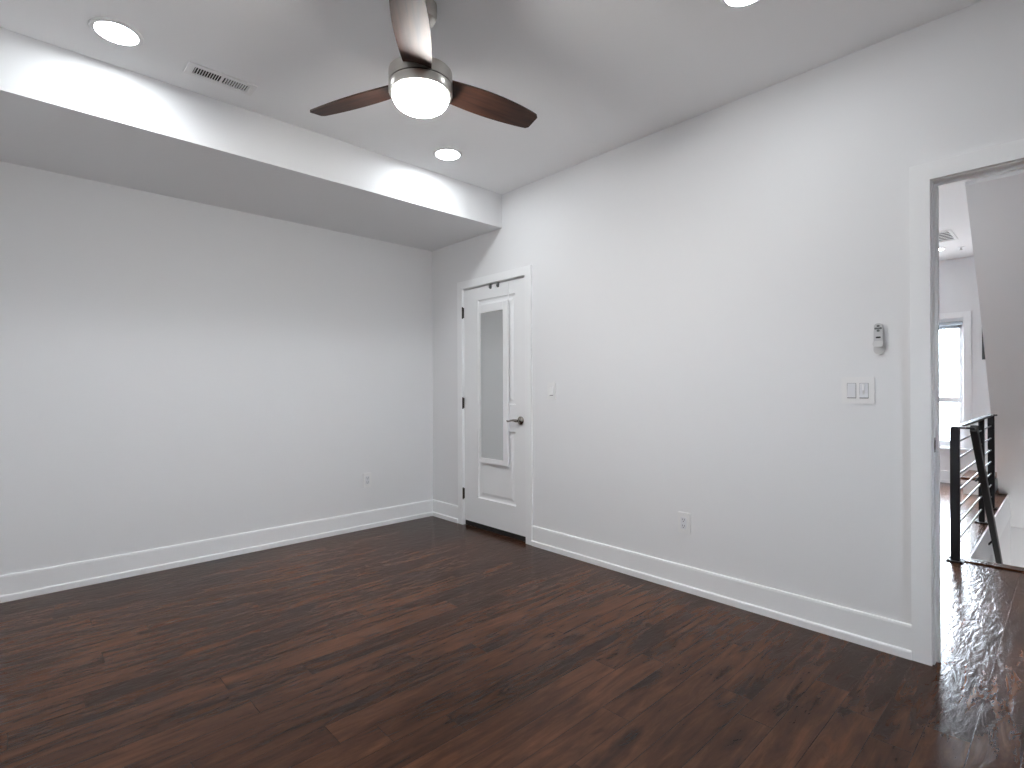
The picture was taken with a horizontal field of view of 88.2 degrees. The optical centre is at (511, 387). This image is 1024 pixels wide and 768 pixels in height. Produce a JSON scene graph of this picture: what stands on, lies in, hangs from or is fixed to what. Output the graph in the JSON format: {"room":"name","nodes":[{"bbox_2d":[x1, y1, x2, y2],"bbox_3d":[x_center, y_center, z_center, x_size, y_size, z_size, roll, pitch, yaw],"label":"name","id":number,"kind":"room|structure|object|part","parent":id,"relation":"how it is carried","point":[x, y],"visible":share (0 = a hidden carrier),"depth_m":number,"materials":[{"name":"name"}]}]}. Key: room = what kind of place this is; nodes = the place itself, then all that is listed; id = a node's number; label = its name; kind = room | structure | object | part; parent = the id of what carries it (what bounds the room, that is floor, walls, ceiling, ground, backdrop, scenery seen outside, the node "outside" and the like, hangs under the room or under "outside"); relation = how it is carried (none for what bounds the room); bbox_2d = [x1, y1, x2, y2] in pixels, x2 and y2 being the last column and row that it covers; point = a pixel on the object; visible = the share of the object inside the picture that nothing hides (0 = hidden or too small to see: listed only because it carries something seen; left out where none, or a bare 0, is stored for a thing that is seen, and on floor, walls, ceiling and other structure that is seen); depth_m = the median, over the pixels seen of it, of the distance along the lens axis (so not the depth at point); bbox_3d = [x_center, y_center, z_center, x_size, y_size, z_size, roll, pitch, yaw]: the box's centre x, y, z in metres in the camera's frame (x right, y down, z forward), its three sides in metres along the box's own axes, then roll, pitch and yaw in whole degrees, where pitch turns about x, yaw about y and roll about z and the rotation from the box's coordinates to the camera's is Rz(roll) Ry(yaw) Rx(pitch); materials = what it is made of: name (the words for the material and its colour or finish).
{"room":"empty bedroom","nodes":[
{"label":"empty bedroom","id":0,"kind":"room"},
{"bbox_2d":[0,161,432,574],"bbox_3d":[0.038,-0.184,5.828,9.130,2.775,0.100,0,0,-43],"label":"wall","id":1,"kind":"structure","parent":0,"point":[173,371],"depth_m":3.63,"materials":[{"name":"white paint"}]},
{"bbox_2d":[0,499,432,602],"bbox_3d":[-1.957,1.136,3.866,3.329,0.150,0.023,0,0,-43],"label":"baseboard","id":2,"kind":"structure","parent":1,"relation":"attached to","point":[25,584],"depth_m":3.62,"materials":[{"name":"white wood"}]},
{"bbox_2d":[363,472,370,487],"bbox_3d":[-1.245,0.793,4.543,0.078,0.124,0.012,0,0,-43],"label":"wall outlet","id":3,"kind":"object","parent":1,"relation":"attached to","point":[366,476],"visible":1,"depth_m":4.54,"materials":[{"name":"white plastic"}]},
{"bbox_2d":[0,0,981,260],"bbox_3d":[2.376,-1.643,3.315,9.110,0.120,6.974,0,0,-43],"label":"ceiling","id":4,"kind":"structure","parent":0,"point":[598,77],"depth_m":2.50,"materials":[{"name":"white paint"}]},
{"bbox_2d":[88,17,143,47],"bbox_3d":[-1.742,-1.562,2.329,0.196,0.008,0.196,0,0,-43],"label":"recessed light","id":5,"kind":"object","parent":4,"relation":"in","point":[116,32],"visible":1,"depth_m":2.32,"materials":[{"name":"white plastic"}]},
{"bbox_2d":[184,61,257,95],"bbox_3d":[-1.472,-1.563,2.678,0.310,0.008,0.115,0,0,-43],"label":"ceiling vent","id":6,"kind":"object","parent":4,"relation":"in","point":[194,69],"visible":1,"depth_m":2.67,"materials":[{"name":"white metal"}]},
{"bbox_2d":[0,27,501,250],"bbox_3d":[-1.636,-1.430,3.515,3.330,0.272,0.991,0,0,-43],"label":"soffit","id":7,"kind":"structure","parent":4,"relation":"attached to","point":[63,111],"depth_m":3.05,"materials":[{"name":"white paint"}]},
{"bbox_2d":[310,0,536,127],"bbox_3d":[-0.332,-1.357,2.266,0.964,0.431,1.024,0,0,-43],"label":"ceiling fan","id":8,"kind":"object","parent":4,"relation":"hanging from","point":[421,85],"visible":1,"depth_m":2.12,"materials":[{"name":"brown wood"}]},
{"bbox_3d":[-0.683,-1.258,2.322,0.473,0.038,0.134,0,0,25],"label":"blade","id":9,"kind":"part","parent":8,"relation":"part of","materials":[{"name":"brown wood"}]},
{"bbox_3d":[-0.351,-1.260,1.833,0.134,0.038,0.473,0,0,-5],"label":"blade","id":10,"kind":"part","parent":8,"relation":"part of","materials":[{"name":"brown wood"}]},
{"bbox_3d":[-0.093,-1.261,2.365,0.473,0.038,0.134,0,0,-35],"label":"blade","id":11,"kind":"part","parent":8,"relation":"part of","materials":[{"name":"brown wood"}]},
{"bbox_2d":[433,148,461,160],"bbox_3d":[-0.432,-1.567,3.550,0.196,0.008,0.196,0,0,-43],"label":"recessed light","id":12,"kind":"object","parent":4,"relation":"in","point":[446,154],"visible":1,"depth_m":3.55,"materials":[{"name":"white plastic"}]},
{"bbox_2d":[720,0,760,8],"bbox_3d":[0.929,-1.574,2.098,0.196,0.008,0.196,0,0,-43],"label":"recessed light","id":13,"kind":"object","parent":4,"relation":"in","point":[731,4],"visible":1,"depth_m":2.16,"materials":[{"name":"white plastic"}]},
{"bbox_2d":[939,229,957,242],"bbox_3d":[4.440,-1.586,5.624,0.500,0.007,0.420,0,0,-43],"label":"ceiling vent","id":14,"kind":"object","parent":4,"relation":"in","point":[946,235],"visible":0.4,"depth_m":5.53,"materials":[{"name":"white metal"}]},
{"bbox_2d":[0,482,1023,767],"bbox_3d":[2.389,1.332,3.313,9.110,0.280,6.974,0,0,-43],"label":"floor","id":15,"kind":"structure","parent":0,"point":[431,641],"depth_m":2.23,"materials":[{"name":"brown wood"}]},
{"bbox_2d":[946,414,1002,563],"bbox_3d":[4.009,1.269,4.480,2.659,2.041,0.164,0,0,-43],"label":"stair railing","id":16,"kind":"object","parent":15,"relation":"on","point":[986,484],"visible":0.96,"depth_m":3.89,"materials":[{"name":"black metal"}]},
{"bbox_3d":[3.048,0.733,3.632,0.050,0.902,0.050,0,0,-43],"label":"newel post","id":17,"kind":"part","parent":16,"relation":"part of","materials":[{"name":"black metal"}]},
{"bbox_3d":[3.879,0.271,4.414,2.334,0.016,0.044,0,0,-43],"label":"rail","id":18,"kind":"part","parent":16,"relation":"part of","materials":[{"name":"black metal"}]},
{"bbox_3d":[4.138,0.729,4.654,0.040,0.902,0.040,0,0,-43],"label":"newel post","id":19,"kind":"part","parent":16,"relation":"part of","materials":[{"name":"black metal"}]},
{"bbox_3d":[4.062,1.269,4.445,2.629,2.041,0.040,0,0,-43],"label":"handrail","id":20,"kind":"part","parent":16,"relation":"part of","materials":[{"name":"black metal"}]},
{"bbox_3d":[4.710,0.727,5.191,0.050,0.902,0.050,0,0,-43],"label":"newel post","id":21,"kind":"part","parent":16,"relation":"part of","materials":[{"name":"black metal"}]},
{"bbox_2d":[960,169,1023,527],"bbox_3d":[4.841,0.017,4.858,3.208,3.213,1.305,0,0,-43],"label":"wall","id":22,"kind":"structure","parent":15,"relation":"on","point":[995,203],"depth_m":4.51,"materials":[{"name":"white paint"}]},
{"bbox_2d":[432,0,1023,623],"bbox_3d":[1.602,-0.192,2.582,0.110,2.775,6.774,0,0,-43],"label":"wall","id":23,"kind":"structure","parent":0,"point":[706,286],"depth_m":2.84,"materials":[{"name":"white paint"}]},
{"bbox_2d":[432,499,457,522],"bbox_3d":[-0.618,1.131,4.856,0.023,0.150,0.411,0,0,-43],"label":"baseboard","id":24,"kind":"structure","parent":23,"relation":"attached to","point":[443,510],"depth_m":4.84,"materials":[{"name":"white wood"}]},
{"bbox_2d":[457,265,532,544],"bbox_3d":[-0.138,0.134,4.394,0.171,2.140,0.920,0,0,-43],"label":"door","id":25,"kind":"structure","parent":23,"relation":"in","point":[494,498],"depth_m":4.31,"materials":[{"name":"white wood"}]},
{"bbox_2d":[478,282,508,465],"bbox_3d":[-0.137,-0.118,4.372,0.062,1.492,0.360,0,0,-43],"label":"mirror","id":26,"kind":"object","parent":25,"relation":"hanging from","point":[493,318],"visible":0.98,"depth_m":4.35,"materials":[{"name":"white mirror"}]},
{"bbox_3d":[-0.164,-0.021,4.370,0.004,1.220,0.283,0,0,-43],"label":"glass","id":27,"kind":"part","parent":26,"relation":"part of","materials":[{"name":"white mirror"}]},
{"bbox_3d":[0.053,0.258,4.127,0.047,0.066,0.066,0,0,-43],"label":"lever handle","id":28,"kind":"part","parent":25,"relation":"part of","materials":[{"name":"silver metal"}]},
{"bbox_2d":[547,382,555,399],"bbox_3d":[0.289,0.024,3.892,0.014,0.126,0.080,0,0,-43],"label":"light switch","id":29,"kind":"object","parent":23,"relation":"attached to","point":[551,387],"visible":1,"depth_m":3.89,"materials":[{"name":"white plastic"}]},
{"bbox_2d":[678,511,690,534],"bbox_3d":[1.016,0.798,3.122,0.012,0.124,0.078,0,0,-43],"label":"wall outlet","id":30,"kind":"object","parent":23,"relation":"attached to","point":[683,517],"visible":1,"depth_m":3.12,"materials":[{"name":"white plastic"}]},
{"bbox_2d":[681,517,685,528],"bbox_3d":[1.012,0.798,3.119,0.003,0.068,0.035,0,0,-43],"label":"receptacle","id":31,"kind":"object","parent":30,"relation":"attached to","point":[683,519],"depth_m":3.12,"materials":[{"name":"white plastic"}]},
{"bbox_2d":[531,525,911,659],"bbox_3d":[0.957,1.123,3.177,0.023,0.150,2.341,0,0,-43],"label":"baseboard","id":32,"kind":"structure","parent":23,"relation":"attached to","point":[876,632],"depth_m":2.84,"materials":[{"name":"white wood"}]},
{"bbox_2d":[841,377,874,403],"bbox_3d":[1.619,0.012,2.474,0.013,0.126,0.133,0,0,-43],"label":"light switch","id":33,"kind":"object","parent":23,"relation":"attached to","point":[855,390],"visible":1,"depth_m":2.47,"materials":[{"name":"white plastic"}]},
{"bbox_2d":[872,328,884,353],"bbox_3d":[1.671,-0.216,2.407,0.028,0.126,0.044,0,0,-43],"label":"cradle","id":34,"kind":"object","parent":23,"relation":"attached to","point":[878,346],"visible":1,"depth_m":2.40,"materials":[{"name":"white plastic"}]},
{"bbox_2d":[874,323,882,340],"bbox_3d":[1.670,-0.247,2.406,0.016,0.092,0.033,0,0,-43],"label":"remote","id":35,"kind":"object","parent":34,"relation":"in","point":[878,328],"visible":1,"depth_m":2.40,"materials":[{"name":"grey plastic"}]},
{"bbox_2d":[909,139,1023,665],"bbox_3d":[2.131,0.111,2.018,0.150,2.163,0.960,0,0,-43],"label":"door frame","id":36,"kind":"structure","parent":23,"relation":"in","point":[925,180],"depth_m":2.29,"materials":[{"name":"white wood"}]},
{"bbox_2d":[939,256,1023,567],"bbox_3d":[5.682,1.243,6.401,0.120,5.675,6.774,0,0,-43],"label":"wall","id":37,"kind":"structure","parent":0,"point":[958,290],"depth_m":6.40,"materials":[{"name":"white paint"}]},
{"bbox_2d":[940,470,965,483],"bbox_3d":[4.545,1.111,7.509,0.023,0.150,3.604,0,0,-43],"label":"baseboard","id":38,"kind":"structure","parent":37,"relation":"attached to","point":[944,475],"depth_m":6.58,"materials":[{"name":"white wood"}]},
{"bbox_2d":[939,311,973,450],"bbox_3d":[5.280,-0.082,6.758,0.130,1.700,0.965,0,0,-43],"label":"window","id":39,"kind":"structure","parent":37,"relation":"in","point":[964,399],"depth_m":6.45,"materials":[{"name":"white glass"}]},
{"bbox_2d":[939,321,962,329],"bbox_3d":[5.276,-0.776,6.758,0.046,0.087,0.745,0,0,-43],"label":"roller blind","id":40,"kind":"object","parent":39,"relation":"attached to","point":[944,325],"visible":0.38,"depth_m":6.57,"materials":[{"name":"grey fabric"}]},
{"bbox_3d":[5.310,-0.068,6.786,0.050,1.580,0.765,0,0,-43],"label":"sash","id":41,"kind":"part","parent":39,"relation":"part of","materials":[{"name":"white wood"}]},
{"bbox_3d":[5.266,0.755,6.741,0.080,0.025,0.965,0,0,-43],"label":"sill","id":42,"kind":"part","parent":39,"relation":"part of","materials":[{"name":"white wood"}]},
{"bbox_2d":[982,333,984,359],"bbox_3d":[5.793,-0.555,6.163,0.035,0.430,0.462,0,0,-43],"label":"wall panel","id":43,"kind":"object","parent":37,"relation":"attached to","point":[983,351],"visible":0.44,"depth_m":6.32,"materials":[{"name":"black"}]},
{"bbox_2d":[989,518,1010,564],"bbox_3d":[4.773,2.633,4.532,3.770,2.900,1.140,0,0,-43],"label":"wall","id":44,"kind":"structure","parent":0,"point":[1005,539],"depth_m":5.77,"materials":[{"name":"white paint"}]},
{"bbox_2d":[968,495,1010,560],"bbox_3d":[4.487,1.327,4.906,3.668,0.276,0.012,0,0,-43],"label":"trim","id":45,"kind":"structure","parent":44,"relation":"attached to","point":[982,550],"depth_m":4.58,"materials":[{"name":"white wood"}]},
{"bbox_2d":[965,558,1023,572],"bbox_3d":[3.447,1.192,3.296,0.092,0.028,0.940,0,0,-43],"label":"trim","id":46,"kind":"structure","parent":44,"relation":"attached to","point":[969,560],"depth_m":3.52,"materials":[{"name":"brown wood"}]}
]}

